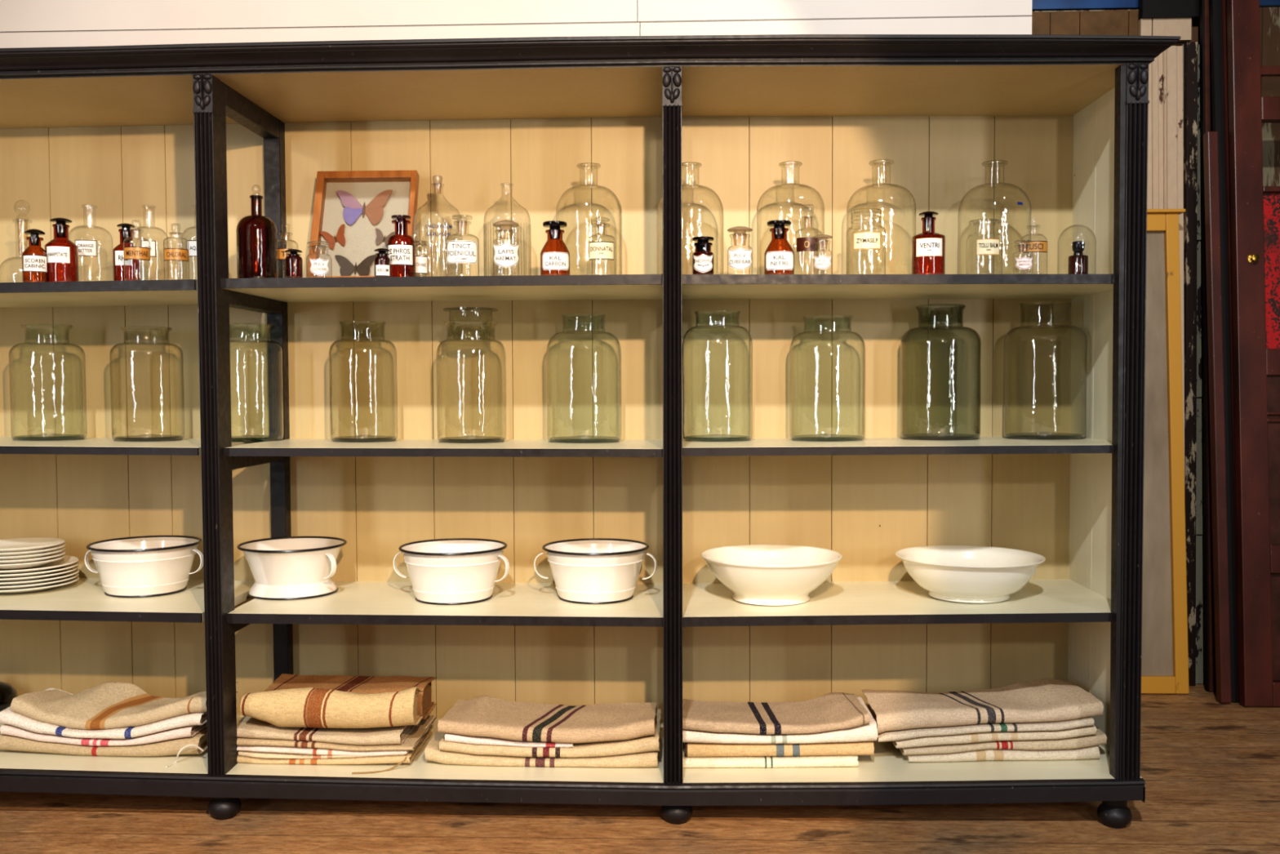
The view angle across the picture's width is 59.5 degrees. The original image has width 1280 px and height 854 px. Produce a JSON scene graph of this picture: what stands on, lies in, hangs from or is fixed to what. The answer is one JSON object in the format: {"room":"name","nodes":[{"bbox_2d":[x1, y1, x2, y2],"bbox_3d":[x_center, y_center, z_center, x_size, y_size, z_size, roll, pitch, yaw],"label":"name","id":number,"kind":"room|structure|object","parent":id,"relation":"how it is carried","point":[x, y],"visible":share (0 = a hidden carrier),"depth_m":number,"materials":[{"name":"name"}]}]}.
{"room":"antique shop","nodes":[
{"label":"antique shop","id":0,"kind":"room"},
{"bbox_2d":[0,0,1031,48],"bbox_3d":[-1.623,-0.467,3.370,5.518,2.900,0.030,0,2,2],"label":"wall","id":1,"kind":"structure","parent":0,"point":[24,24],"depth_m":3.29,"materials":[{"name":"paint"}]},
{"bbox_2d":[0,683,1279,853],"bbox_3d":[0.051,1.066,1.339,10.000,0.030,6.100,0,2,2],"label":"floor","id":2,"kind":"structure","parent":0,"point":[1210,768],"depth_m":2.83,"materials":[{"name":"wood"}]},
{"bbox_2d":[0,34,1180,828],"bbox_3d":[-0.843,0.027,3.026,4.246,1.932,0.598,0,2,2],"label":"open shelf unit","id":3,"kind":"object","parent":2,"relation":"on","point":[172,128],"visible":0.91,"depth_m":3.23,"materials":[{"name":"grey paint"}]},
{"bbox_2d":[0,681,17,711],"bbox_3d":[-1.908,0.790,3.271,0.158,0.114,0.158,0,2,2],"label":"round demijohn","id":4,"kind":"object","parent":3,"relation":"on","point":[7,691],"visible":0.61,"depth_m":3.25,"materials":[{"name":"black glass"}]},
{"bbox_2d":[0,200,31,266],"bbox_3d":[-1.706,-0.500,3.096,0.126,0.253,0.126,0,2,2],"label":"glass decanter","id":5,"kind":"object","parent":3,"relation":"on","point":[16,220],"visible":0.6,"depth_m":3.09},
{"bbox_2d":[22,228,48,282],"bbox_3d":[-1.556,-0.438,2.882,0.062,0.142,0.063,0,2,2],"label":"bottle","id":6,"kind":"object","parent":3,"relation":"on","point":[34,257],"visible":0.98,"depth_m":2.86,"materials":[{"name":"orange glass"}]},
{"bbox_2d":[0,576,79,593],"bbox_3d":[-1.745,0.445,3.162,0.290,0.020,0.290,0,2,2],"label":"dinner plate","id":7,"kind":"object","parent":3,"relation":"on","point":[66,582],"visible":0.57,"depth_m":3.09,"materials":[{"name":"white ceramic"}]},
{"bbox_2d":[0,573,79,589],"bbox_3d":[-1.746,0.434,3.162,0.290,0.020,0.290,0,2,2],"label":"dinner plate","id":8,"kind":"object","parent":7,"relation":"on","point":[39,584],"visible":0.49,"depth_m":3.08,"materials":[{"name":"white ceramic"}]},
{"bbox_2d":[0,568,79,586],"bbox_3d":[-1.744,0.424,3.161,0.290,0.020,0.290,0,2,2],"label":"dinner plate","id":9,"kind":"object","parent":8,"relation":"on","point":[73,572],"visible":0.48,"depth_m":3.08,"materials":[{"name":"white ceramic"}]},
{"bbox_2d":[0,565,78,582],"bbox_3d":[-1.746,0.413,3.161,0.290,0.020,0.290,0,2,2],"label":"dinner plate","id":10,"kind":"object","parent":9,"relation":"on","point":[59,572],"visible":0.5,"depth_m":3.08,"materials":[{"name":"white ceramic"}]},
{"bbox_2d":[0,561,79,577],"bbox_3d":[-1.744,0.403,3.160,0.290,0.020,0.290,0,2,2],"label":"dinner plate","id":11,"kind":"object","parent":10,"relation":"on","point":[68,566],"visible":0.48,"depth_m":3.08,"materials":[{"name":"white ceramic"}]},
{"bbox_2d":[0,555,79,574],"bbox_3d":[-1.745,0.392,3.160,0.290,0.020,0.290,0,2,2],"label":"dinner plate","id":12,"kind":"object","parent":11,"relation":"on","point":[67,560],"visible":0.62,"depth_m":3.13,"materials":[{"name":"white ceramic"}]},
{"bbox_2d":[0,554,65,568],"bbox_3d":[-1.754,0.380,3.160,0.238,0.020,0.238,0,2,2],"label":"plate","id":13,"kind":"object","parent":12,"relation":"on","point":[42,562],"visible":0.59,"depth_m":3.09,"materials":[{"name":"white ceramic"}]},
{"bbox_2d":[0,550,66,564],"bbox_3d":[-1.752,0.369,3.159,0.238,0.020,0.238,0,2,2],"label":"plate","id":14,"kind":"object","parent":13,"relation":"on","point":[60,553],"visible":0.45,"depth_m":3.09,"materials":[{"name":"white ceramic"}]},
{"bbox_2d":[0,546,65,560],"bbox_3d":[-1.754,0.358,3.159,0.238,0.020,0.238,0,2,2],"label":"plate","id":15,"kind":"object","parent":14,"relation":"on","point":[41,555],"visible":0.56,"depth_m":3.09,"materials":[{"name":"white ceramic"}]},
{"bbox_2d":[0,542,65,556],"bbox_3d":[-1.753,0.348,3.159,0.238,0.020,0.238,0,2,2],"label":"plate","id":16,"kind":"object","parent":15,"relation":"on","point":[59,546],"visible":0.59,"depth_m":3.09,"materials":[{"name":"white ceramic"}]},
{"bbox_2d":[0,537,65,552],"bbox_3d":[-1.754,0.337,3.158,0.238,0.020,0.238,0,2,2],"label":"plate","id":17,"kind":"object","parent":16,"relation":"on","point":[16,544],"visible":0.92,"depth_m":3.21,"materials":[{"name":"white ceramic"}]},
{"bbox_2d":[8,324,87,440],"bbox_3d":[-1.681,-0.127,3.180,0.193,0.324,0.192,0,2,2],"label":"glass jar","id":18,"kind":"object","parent":3,"relation":"on","point":[44,437],"visible":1,"depth_m":3.14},
{"bbox_2d":[44,217,79,281],"bbox_3d":[-1.508,-0.457,2.920,0.078,0.176,0.080,0,2,2],"label":"bottle","id":19,"kind":"object","parent":3,"relation":"on","point":[62,253],"visible":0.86,"depth_m":2.89,"materials":[{"name":"red glass"}]},
{"bbox_2d":[68,204,113,280],"bbox_3d":[-1.526,-0.495,3.109,0.114,0.237,0.116,0,2,2],"label":"bottle","id":20,"kind":"object","parent":3,"relation":"on","point":[86,247],"visible":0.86,"depth_m":3.06,"materials":[{"name":"clear glass"}]},
{"bbox_2d":[0,726,207,767],"bbox_3d":[-1.413,0.840,3.025,0.564,0.059,0.303,0,2,2],"label":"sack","id":21,"kind":"object","parent":3,"relation":"on","point":[197,744],"visible":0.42,"depth_m":2.94,"materials":[{"name":"fabric"}]},
{"bbox_2d":[0,722,206,746],"bbox_3d":[-1.424,0.807,3.053,0.512,0.052,0.236,0,2,2],"label":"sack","id":22,"kind":"object","parent":21,"relation":"on","point":[6,729],"visible":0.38,"depth_m":2.94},
{"bbox_2d":[0,688,236,738],"bbox_3d":[-1.411,0.779,3.051,0.543,0.070,0.246,0,2,2],"label":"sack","id":23,"kind":"object","parent":22,"relation":"on","point":[7,716],"visible":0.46,"depth_m":2.94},
{"bbox_2d":[10,680,238,729],"bbox_3d":[-1.391,0.751,3.045,0.525,0.088,0.215,0,2,2],"label":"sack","id":24,"kind":"object","parent":23,"relation":"on","point":[108,704],"visible":0.94,"depth_m":2.98,"materials":[{"name":"beige fabric"}]},
{"bbox_2d":[112,222,141,280],"bbox_3d":[-1.355,-0.455,2.954,0.067,0.164,0.069,0,2,2],"label":"bottle","id":25,"kind":"object","parent":3,"relation":"on","point":[130,268],"visible":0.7,"depth_m":2.93,"materials":[{"name":"red glass"}]},
{"bbox_2d":[123,220,151,280],"bbox_3d":[-1.285,-0.448,2.862,0.064,0.156,0.065,0,2,2],"label":"bottle","id":26,"kind":"object","parent":3,"relation":"on","point":[129,252],"visible":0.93,"depth_m":2.84,"materials":[{"name":"clear glass"}]},
{"bbox_2d":[84,535,203,597],"bbox_3d":[-1.385,0.391,3.138,0.296,0.137,0.296,-2,3,-40],"label":"pot","id":27,"kind":"object","parent":3,"relation":"on","point":[145,566],"visible":1,"depth_m":3.05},
{"bbox_2d":[109,326,184,441],"bbox_3d":[-1.395,-0.122,3.172,0.191,0.319,0.190,0,2,2],"label":"glass jar","id":28,"kind":"object","parent":3,"relation":"on","point":[143,437],"visible":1,"depth_m":3.13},
{"bbox_2d":[133,204,168,279],"bbox_3d":[-1.359,-0.495,3.104,0.096,0.234,0.098,0,2,2],"label":"bottle","id":29,"kind":"object","parent":3,"relation":"on","point":[144,243],"visible":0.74,"depth_m":3.06,"materials":[{"name":"clear glass"}]},
{"bbox_2d":[163,223,189,279],"bbox_3d":[-1.188,-0.445,2.869,0.062,0.147,0.063,0,2,2],"label":"bottle","id":30,"kind":"object","parent":3,"relation":"on","point":[169,254],"visible":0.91,"depth_m":2.85,"materials":[{"name":"clear glass"}]},
{"bbox_2d":[181,204,196,279],"bbox_3d":[-1.221,-0.497,3.108,0.097,0.233,0.099,0,2,2],"label":"bottle","id":31,"kind":"object","parent":3,"relation":"on","point":[192,244],"visible":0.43,"depth_m":3.06,"materials":[{"name":"clear glass"}]},
{"bbox_2d":[229,324,284,441],"bbox_3d":[-1.108,-0.127,3.189,0.176,0.331,0.177,0,2,2],"label":"glass jar","id":32,"kind":"object","parent":3,"relation":"on","point":[249,437],"visible":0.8,"depth_m":3.17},
{"bbox_2d":[235,185,278,278],"bbox_3d":[-1.006,-0.506,2.941,0.102,0.257,0.102,0,2,2],"label":"bottle","id":33,"kind":"object","parent":3,"relation":"on","point":[256,234],"visible":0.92,"depth_m":2.90,"materials":[{"name":"red glass"}]},
{"bbox_2d":[277,223,297,259],"bbox_3d":[-0.951,-0.463,3.010,0.063,0.164,0.064,0,2,2],"label":"bottle","id":34,"kind":"object","parent":3,"relation":"on","point":[282,254],"visible":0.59,"depth_m":2.98,"materials":[{"name":"clear glass"}]},
{"bbox_2d":[236,536,346,599],"bbox_3d":[-0.971,0.393,3.136,0.295,0.138,0.294,0,2,2],"label":"pot","id":35,"kind":"object","parent":3,"relation":"on","point":[287,567],"visible":1,"depth_m":3.05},
{"bbox_2d":[284,248,302,277],"bbox_3d":[-0.877,-0.413,2.840,0.042,0.076,0.042,0,2,2],"label":"bottle","id":36,"kind":"object","parent":3,"relation":"on","point":[293,262],"visible":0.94,"depth_m":2.82,"materials":[{"name":"orange glass"}]},
{"bbox_2d":[306,240,332,277],"bbox_3d":[-0.822,-0.426,2.866,0.063,0.100,0.065,0,2,2],"label":"apothecary jar","id":37,"kind":"object","parent":3,"relation":"on","point":[319,267],"visible":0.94,"depth_m":2.84,"materials":[{"name":"clear glass"}]},
{"bbox_2d":[236,724,432,773],"bbox_3d":[-0.824,0.859,3.002,0.472,0.035,0.327,0,2,2],"label":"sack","id":38,"kind":"object","parent":3,"relation":"on","point":[408,757],"visible":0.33,"depth_m":2.90,"materials":[{"name":"fabric"}]},
{"bbox_2d":[238,750,404,758],"bbox_3d":[-0.821,0.846,3.031,0.438,0.020,0.268,0,2,2],"label":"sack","id":39,"kind":"object","parent":38,"relation":"on","point":[249,753],"visible":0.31,"depth_m":2.90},
{"bbox_2d":[236,745,408,755],"bbox_3d":[-0.828,0.835,3.029,0.467,0.021,0.271,0,2,2],"label":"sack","id":40,"kind":"object","parent":39,"relation":"on","point":[288,749],"visible":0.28,"depth_m":2.90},
{"bbox_2d":[236,715,436,751],"bbox_3d":[-0.819,0.818,3.033,0.482,0.028,0.281,0,2,2],"label":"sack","id":41,"kind":"object","parent":40,"relation":"on","point":[421,728],"visible":0.36,"depth_m":2.90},
{"bbox_2d":[236,715,415,745],"bbox_3d":[-0.839,0.799,3.036,0.453,0.045,0.275,0,2,2],"label":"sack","id":42,"kind":"object","parent":41,"relation":"on","point":[247,726],"visible":0.49,"depth_m":2.91,"materials":[{"name":"fabric"}]},
{"bbox_2d":[240,686,422,728],"bbox_3d":[-0.805,0.732,2.940,0.454,0.111,0.116,0,2,2],"label":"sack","id":43,"kind":"object","parent":42,"relation":"on","point":[302,707],"visible":1,"depth_m":2.89,"materials":[{"name":"fabric"}]},
{"bbox_2d":[263,673,436,719],"bbox_3d":[-0.803,0.748,3.098,0.448,0.093,0.187,0,2,2],"label":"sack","id":44,"kind":"object","parent":42,"relation":"on","point":[362,684],"visible":0.36,"depth_m":3.10,"materials":[{"name":"fabric"}]},
{"bbox_2d":[306,170,419,277],"bbox_3d":[-0.780,-0.559,3.162,0.287,0.341,0.147,0,2,2],"label":"picture","id":45,"kind":"object","parent":3,"relation":"on","point":[353,211],"visible":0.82,"depth_m":3.18,"materials":[{"name":"paper"}]},
{"bbox_2d":[328,320,397,442],"bbox_3d":[-0.782,-0.129,3.166,0.187,0.336,0.187,0,2,2],"label":"glass jar","id":46,"kind":"object","parent":3,"relation":"on","point":[358,438],"visible":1,"depth_m":3.13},
{"bbox_2d":[373,248,391,276],"bbox_3d":[-0.651,-0.414,2.831,0.040,0.076,0.042,0,2,2],"label":"bottle","id":47,"kind":"object","parent":3,"relation":"on","point":[382,262],"visible":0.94,"depth_m":2.81,"materials":[{"name":"orange glass"}]},
{"bbox_2d":[386,214,416,276],"bbox_3d":[-0.617,-0.462,2.898,0.072,0.167,0.074,0,2,2],"label":"bottle","id":48,"kind":"object","parent":3,"relation":"on","point":[402,246],"visible":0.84,"depth_m":2.87,"materials":[{"name":"red glass"}]},
{"bbox_2d":[415,240,428,274],"bbox_3d":[-0.589,-0.437,2.978,0.053,0.111,0.055,0,2,2],"label":"apothecary jar","id":49,"kind":"object","parent":3,"relation":"on","point":[421,261],"visible":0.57,"depth_m":2.96,"materials":[{"name":"clear glass"}]},
{"bbox_2d":[413,175,462,276],"bbox_3d":[-0.557,-0.539,3.094,0.133,0.306,0.134,0,2,2],"label":"bottle","id":50,"kind":"object","parent":3,"relation":"on","point":[433,184],"visible":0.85,"depth_m":3.08,"materials":[{"name":"clear glass"}]},
{"bbox_2d":[393,537,509,604],"bbox_3d":[-0.508,0.394,3.056,0.292,0.144,0.292,-2,3,-35],"label":"pot","id":51,"kind":"object","parent":3,"relation":"on","point":[451,571],"visible":1,"depth_m":2.96,"materials":[{"name":"ceramic"}]},
{"bbox_2d":[445,214,479,275],"bbox_3d":[-0.455,-0.459,2.872,0.084,0.162,0.086,0,2,2],"label":"bottle","id":52,"kind":"object","parent":3,"relation":"on","point":[459,251],"visible":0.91,"depth_m":2.84,"materials":[{"name":"clear glass"}]},
{"bbox_2d":[435,306,506,443],"bbox_3d":[-0.471,-0.144,3.130,0.192,0.370,0.192,0,2,2],"label":"glass jar","id":53,"kind":"object","parent":3,"relation":"on","point":[471,438],"visible":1,"depth_m":3.10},
{"bbox_2d":[493,219,519,275],"bbox_3d":[-0.342,-0.453,2.858,0.068,0.149,0.070,0,2,2],"label":"apothecary jar","id":54,"kind":"object","parent":3,"relation":"on","point":[506,255],"visible":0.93,"depth_m":2.83,"materials":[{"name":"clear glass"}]},
{"bbox_2d":[483,182,531,275],"bbox_3d":[-0.366,-0.528,3.088,0.131,0.281,0.131,0,2,2],"label":"bottle","id":55,"kind":"object","parent":3,"relation":"on","point":[503,183],"visible":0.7,"depth_m":3.07,"materials":[{"name":"clear glass"}]},
{"bbox_2d":[424,728,658,767],"bbox_3d":[-0.252,0.851,3.022,0.607,0.051,0.265,0,2,2],"label":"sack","id":56,"kind":"object","parent":3,"relation":"on","point":[433,753],"visible":0.28,"depth_m":2.90,"materials":[{"name":"fabric"}]},
{"bbox_2d":[439,708,661,757],"bbox_3d":[-0.230,0.823,3.021,0.573,0.055,0.266,0,2,2],"label":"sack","id":57,"kind":"object","parent":56,"relation":"on","point":[651,742],"visible":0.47,"depth_m":2.89,"materials":[{"name":"fabric"}]},
{"bbox_2d":[444,733,573,747],"bbox_3d":[-0.335,0.808,3.026,0.336,0.032,0.261,0,2,2],"label":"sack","id":58,"kind":"object","parent":57,"relation":"on","point":[453,737],"visible":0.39,"depth_m":2.90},
{"bbox_2d":[437,695,657,742],"bbox_3d":[-0.238,0.782,3.017,0.564,0.062,0.270,0,2,2],"label":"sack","id":59,"kind":"object","parent":58,"relation":"on","point":[488,716],"visible":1,"depth_m":2.95,"materials":[{"name":"fabric"}]},
{"bbox_2d":[540,221,569,275],"bbox_3d":[-0.216,-0.449,2.844,0.075,0.140,0.077,0,2,2],"label":"bottle","id":60,"kind":"object","parent":3,"relation":"on","point":[554,255],"visible":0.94,"depth_m":2.82,"materials":[{"name":"orange glass"}]},
{"bbox_2d":[546,314,621,443],"bbox_3d":[-0.157,-0.137,3.143,0.209,0.356,0.209,0,2,2],"label":"glass jar","id":61,"kind":"object","parent":3,"relation":"on","point":[582,438],"visible":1,"depth_m":3.11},
{"bbox_2d":[555,162,622,274],"bbox_3d":[-0.140,-0.553,3.079,0.181,0.331,0.181,0,2,2],"label":"bottle","id":62,"kind":"object","parent":3,"relation":"on","point":[579,165],"visible":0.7,"depth_m":3.07,"materials":[{"name":"clear glass"}]},
{"bbox_2d":[533,537,656,604],"bbox_3d":[-0.121,0.395,3.069,0.292,0.142,0.292,-2,3,-40],"label":"pot","id":63,"kind":"object","parent":3,"relation":"on","point":[588,571],"visible":1,"depth_m":2.98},
{"bbox_2d":[586,217,615,275],"bbox_3d":[-0.099,-0.457,2.849,0.074,0.154,0.076,0,2,2],"label":"bottle","id":64,"kind":"object","parent":3,"relation":"on","point":[597,250],"visible":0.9,"depth_m":2.82,"materials":[{"name":"clear glass"}]},
{"bbox_2d":[656,161,724,274],"bbox_3d":[0.137,-0.553,3.069,0.183,0.331,0.183,0,2,2],"label":"bottle","id":65,"kind":"object","parent":3,"relation":"on","point":[698,163],"visible":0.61,"depth_m":3.05,"materials":[{"name":"clear glass"}]},
{"bbox_2d":[692,236,714,274],"bbox_3d":[0.158,-0.426,2.811,0.055,0.097,0.057,0,2,2],"label":"bottle","id":66,"kind":"object","parent":3,"relation":"on","point":[703,260],"visible":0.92,"depth_m":2.79,"materials":[{"name":"glass"}]},
{"bbox_2d":[682,311,752,441],"bbox_3d":[0.217,-0.143,3.141,0.197,0.361,0.197,0,2,2],"label":"glass jar","id":67,"kind":"object","parent":3,"relation":"on","point":[711,437],"visible":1,"depth_m":3.11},
{"bbox_2d":[727,226,752,274],"bbox_3d":[0.252,-0.442,2.828,0.065,0.127,0.066,0,2,2],"label":"apothecary jar","id":68,"kind":"object","parent":3,"relation":"on","point":[740,259],"visible":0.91,"depth_m":2.80,"materials":[{"name":"clear glass"}]},
{"bbox_2d":[682,742,858,768],"bbox_3d":[0.323,0.860,3.010,0.486,0.033,0.270,0,2,2],"label":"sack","id":69,"kind":"object","parent":3,"relation":"on","point":[820,761],"visible":0.42,"depth_m":2.88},
{"bbox_2d":[684,740,874,756],"bbox_3d":[0.363,0.829,3.010,0.488,0.039,0.264,0,2,2],"label":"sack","id":70,"kind":"object","parent":69,"relation":"on","point":[855,748],"visible":0.39,"depth_m":2.88,"materials":[{"name":"fabric"}]},
{"bbox_2d":[682,695,878,743],"bbox_3d":[0.347,0.783,3.006,0.533,0.054,0.271,0,2,2],"label":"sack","id":71,"kind":"object","parent":70,"relation":"on","point":[868,731],"visible":0.41,"depth_m":2.88,"materials":[{"name":"fabric"}]},
{"bbox_2d":[682,692,870,733],"bbox_3d":[0.336,0.757,2.998,0.512,0.057,0.265,0,2,2],"label":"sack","id":72,"kind":"object","parent":71,"relation":"on","point":[831,711],"visible":0.94,"depth_m":2.94,"materials":[{"name":"fabric"}]},
{"bbox_2d":[701,544,842,605],"bbox_3d":[0.353,0.401,3.014,0.376,0.119,0.376,1,2,26],"label":"serving bowl","id":73,"kind":"object","parent":3,"relation":"on","point":[767,575],"visible":1,"depth_m":2.92,"materials":[{"name":"white ceramic"}]},
{"bbox_2d":[764,220,794,274],"bbox_3d":[0.351,-0.448,2.824,0.075,0.139,0.077,0,2,2],"label":"bottle","id":74,"kind":"object","parent":3,"relation":"on","point":[779,255],"visible":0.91,"depth_m":2.80,"materials":[{"name":"orange glass"}]},
{"bbox_2d":[756,160,824,274],"bbox_3d":[0.411,-0.553,3.059,0.183,0.332,0.183,0,2,2],"label":"bottle","id":75,"kind":"object","parent":3,"relation":"on","point":[782,162],"visible":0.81,"depth_m":3.05,"materials":[{"name":"clear glass"}]},
{"bbox_2d":[792,204,822,252],"bbox_3d":[0.437,-0.479,2.910,0.078,0.195,0.080,0,2,2],"label":"bottle","id":76,"kind":"object","parent":3,"relation":"on","point":[803,244],"visible":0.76,"depth_m":2.88,"materials":[{"name":"clear glass"}]},
{"bbox_2d":[812,234,832,274],"bbox_3d":[0.457,-0.429,2.802,0.050,0.104,0.051,0,2,2],"label":"apothecary jar","id":77,"kind":"object","parent":3,"relation":"on","point":[822,262],"visible":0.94,"depth_m":2.78,"materials":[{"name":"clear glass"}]},
{"bbox_2d":[789,315,865,441],"bbox_3d":[0.519,-0.135,3.105,0.206,0.343,0.206,0,2,2],"label":"glass jar","id":78,"kind":"object","parent":3,"relation":"on","point":[824,437],"visible":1,"depth_m":3.07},
{"bbox_2d":[845,208,885,274],"bbox_3d":[0.572,-0.463,2.835,0.098,0.169,0.100,0,2,2],"label":"apothecary jar","id":79,"kind":"object","parent":3,"relation":"on","point":[861,240],"visible":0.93,"depth_m":2.79,"materials":[{"name":"clear glass"}]},
{"bbox_2d":[846,159,915,274],"bbox_3d":[0.657,-0.553,3.050,0.185,0.335,0.185,0,2,2],"label":"bottle","id":80,"kind":"object","parent":3,"relation":"on","point":[890,162],"visible":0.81,"depth_m":3.04,"materials":[{"name":"clear glass"}]},
{"bbox_2d":[911,211,945,274],"bbox_3d":[0.726,-0.460,2.820,0.082,0.165,0.084,0,2,2],"label":"bottle","id":81,"kind":"object","parent":3,"relation":"on","point":[928,247],"visible":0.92,"depth_m":2.79,"materials":[{"name":"red glass"}]},
{"bbox_2d":[900,304,981,440],"bbox_3d":[0.836,-0.152,3.119,0.216,0.370,0.216,0,2,2],"label":"glass jar","id":82,"kind":"object","parent":3,"relation":"on","point":[933,436],"visible":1,"depth_m":3.08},
{"bbox_2d":[895,545,1045,603],"bbox_3d":[0.881,0.397,2.999,0.384,0.108,0.384,2,3,40],"label":"serving bowl","id":83,"kind":"object","parent":3,"relation":"on","point":[974,574],"visible":1,"depth_m":2.91,"materials":[{"name":"white ceramic"}]},
{"bbox_2d":[965,218,1002,274],"bbox_3d":[0.868,-0.448,2.825,0.088,0.142,0.090,0,2,2],"label":"apothecary jar","id":84,"kind":"object","parent":3,"relation":"on","point":[984,246],"visible":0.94,"depth_m":2.79,"materials":[{"name":"clear glass"}]},
{"bbox_2d":[957,160,1031,274],"bbox_3d":[0.962,-0.550,3.040,0.190,0.332,0.190,0,2,2],"label":"bottle","id":85,"kind":"object","parent":3,"relation":"on","point":[984,163],"visible":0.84,"depth_m":3.03,"materials":[{"name":"clear glass"}]},
{"bbox_2d":[904,745,1099,762],"bbox_3d":[0.942,0.840,3.017,0.491,0.044,0.270,0,2,2],"label":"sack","id":86,"kind":"object","parent":3,"relation":"on","point":[1090,752],"visible":0.38,"depth_m":2.89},
{"bbox_2d":[898,726,1106,755],"bbox_3d":[0.944,0.815,3.021,0.521,0.058,0.281,0,2,2],"label":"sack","id":87,"kind":"object","parent":86,"relation":"on","point":[1100,738],"visible":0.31,"depth_m":2.88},
{"bbox_2d":[892,724,1097,747],"bbox_3d":[0.920,0.794,3.014,0.513,0.060,0.275,0,2,2],"label":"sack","id":88,"kind":"object","parent":87,"relation":"on","point":[1088,730],"visible":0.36,"depth_m":2.88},
{"bbox_2d":[876,716,1094,742],"bbox_3d":[0.892,0.774,3.011,0.551,0.064,0.281,0,2,2],"label":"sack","id":89,"kind":"object","parent":88,"relation":"on","point":[889,735],"visible":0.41,"depth_m":2.88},
{"bbox_2d":[862,677,1103,733],"bbox_3d":[0.902,0.747,2.995,0.579,0.093,0.250,0,2,2],"label":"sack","id":90,"kind":"object","parent":89,"relation":"on","point":[1043,699],"visible":0.98,"depth_m":2.92,"materials":[{"name":"fabric"}]},
{"bbox_2d":[1012,240,1033,274],"bbox_3d":[0.949,-0.418,2.773,0.048,0.086,0.050,0,2,2],"label":"bottle","id":91,"kind":"object","parent":3,"relation":"on","point":[1024,263],"visible":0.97,"depth_m":2.76,"materials":[{"name":"clear glass"}]},
{"bbox_2d":[1018,215,1047,273],"bbox_3d":[1.015,-0.462,2.890,0.070,0.166,0.071,0,2,2],"label":"bottle","id":92,"kind":"object","parent":3,"relation":"on","point":[1037,246],"visible":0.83,"depth_m":2.86,"materials":[{"name":"clear glass"}]},
{"bbox_2d":[1003,301,1087,439],"bbox_3d":[1.123,-0.157,3.109,0.218,0.376,0.219,0,2,2],"label":"glass jar","id":93,"kind":"object","parent":3,"relation":"on","point":[1037,435],"visible":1,"depth_m":3.06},
{"bbox_2d":[1057,224,1096,274],"bbox_3d":[1.110,-0.445,2.848,0.095,0.136,0.095,0,2,2],"label":"glass dome","id":94,"kind":"object","parent":3,"relation":"on","point":[1076,224],"visible":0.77,"depth_m":2.83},
{"bbox_2d":[1067,240,1088,274],"bbox_3d":[1.115,-0.424,2.849,0.048,0.094,0.048,0,2,2],"label":"bottle","id":95,"kind":"object","parent":3,"relation":"on","point":[1077,264],"visible":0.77,"depth_m":2.83,"materials":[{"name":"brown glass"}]},
{"bbox_2d":[1141,208,1189,693],"bbox_3d":[1.531,0.088,3.995,0.820,1.714,0.101,0,2,2],"label":"frame","id":96,"kind":"object","parent":2,"relation":"on","point":[1164,650],"visible":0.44,"depth_m":3.98,"materials":[{"name":"paint"}]},
{"bbox_2d":[1146,45,1184,465],"bbox_3d":[1.865,-0.221,4.074,0.219,2.323,0.120,0,2,2],"label":"wooden board","id":97,"kind":"object","parent":2,"relation":"on","point":[1165,184],"visible":0.09,"depth_m":4.07,"materials":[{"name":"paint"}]},
{"bbox_2d":[1200,0,1216,691],"bbox_3d":[2.078,-0.433,4.015,0.110,2.749,0.155,0,2,2],"label":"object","id":98,"kind":"object","parent":2,"relation":"on","point":[1205,33],"visible":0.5,"depth_m":4.01,"materials":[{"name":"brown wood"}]},
{"bbox_2d":[1203,0,1239,702],"bbox_3d":[2.078,-0.430,3.916,0.171,2.751,0.260,0,2,2],"label":"door frame","id":99,"kind":"structure","parent":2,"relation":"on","point":[1215,142],"depth_m":3.90,"materials":[{"name":"paint"}]},
{"bbox_2d":[1226,0,1279,706],"bbox_3d":[2.459,-0.356,3.843,0.820,2.604,0.217,0,2,2],"label":"panelled door","id":100,"kind":"structure","parent":2,"relation":"on","point":[1255,208],"depth_m":3.84,"materials":[{"name":"paint"}]},
{"bbox_2d":[1031,7,1279,186],"bbox_3d":[2.050,-0.313,4.191,2.800,2.500,0.040,0,2,2],"label":"wall","id":101,"kind":"structure","parent":0,"point":[1269,17],"depth_m":4.13,"materials":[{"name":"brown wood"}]},
{"bbox_2d":[1031,10,1138,35],"bbox_3d":[1.611,-1.245,4.140,0.445,0.570,0.020,0,2,2],"label":"trim","id":102,"kind":"structure","parent":101,"relation":"attached to","point":[1122,23],"depth_m":4.12,"materials":[{"name":"brown wood"}]},
{"bbox_2d":[1031,0,1279,11],"bbox_3d":[2.043,-1.778,4.122,2.800,0.466,0.030,0,2,2],"label":"trim","id":103,"kind":"structure","parent":101,"relation":"attached to","point":[1037,5],"depth_m":4.13,"materials":[{"name":"blue paint"}]},
{"bbox_2d":[1138,17,1191,41],"bbox_3d":[1.921,-1.454,4.099,0.182,0.084,0.020,0,2,2],"label":"trim","id":104,"kind":"structure","parent":101,"relation":"attached to","point":[1178,27],"depth_m":4.09,"materials":[{"name":"white paint"}]},
{"bbox_2d":[1138,0,1199,20],"bbox_3d":[2.019,-1.750,4.078,0.382,0.518,0.038,0,2,2],"label":"trim","id":105,"kind":"structure","parent":101,"relation":"attached to","point":[1148,9],"depth_m":4.07,"materials":[{"name":"brown wood"}]},
{"bbox_2d":[1181,41,1204,684],"bbox_3d":[2.038,-0.225,4.079,0.126,2.329,0.098,0,2,2],"label":"door","id":106,"kind":"structure","parent":101,"relation":"in","point":[1193,301],"depth_m":4.07,"materials":[{"name":"wood"}]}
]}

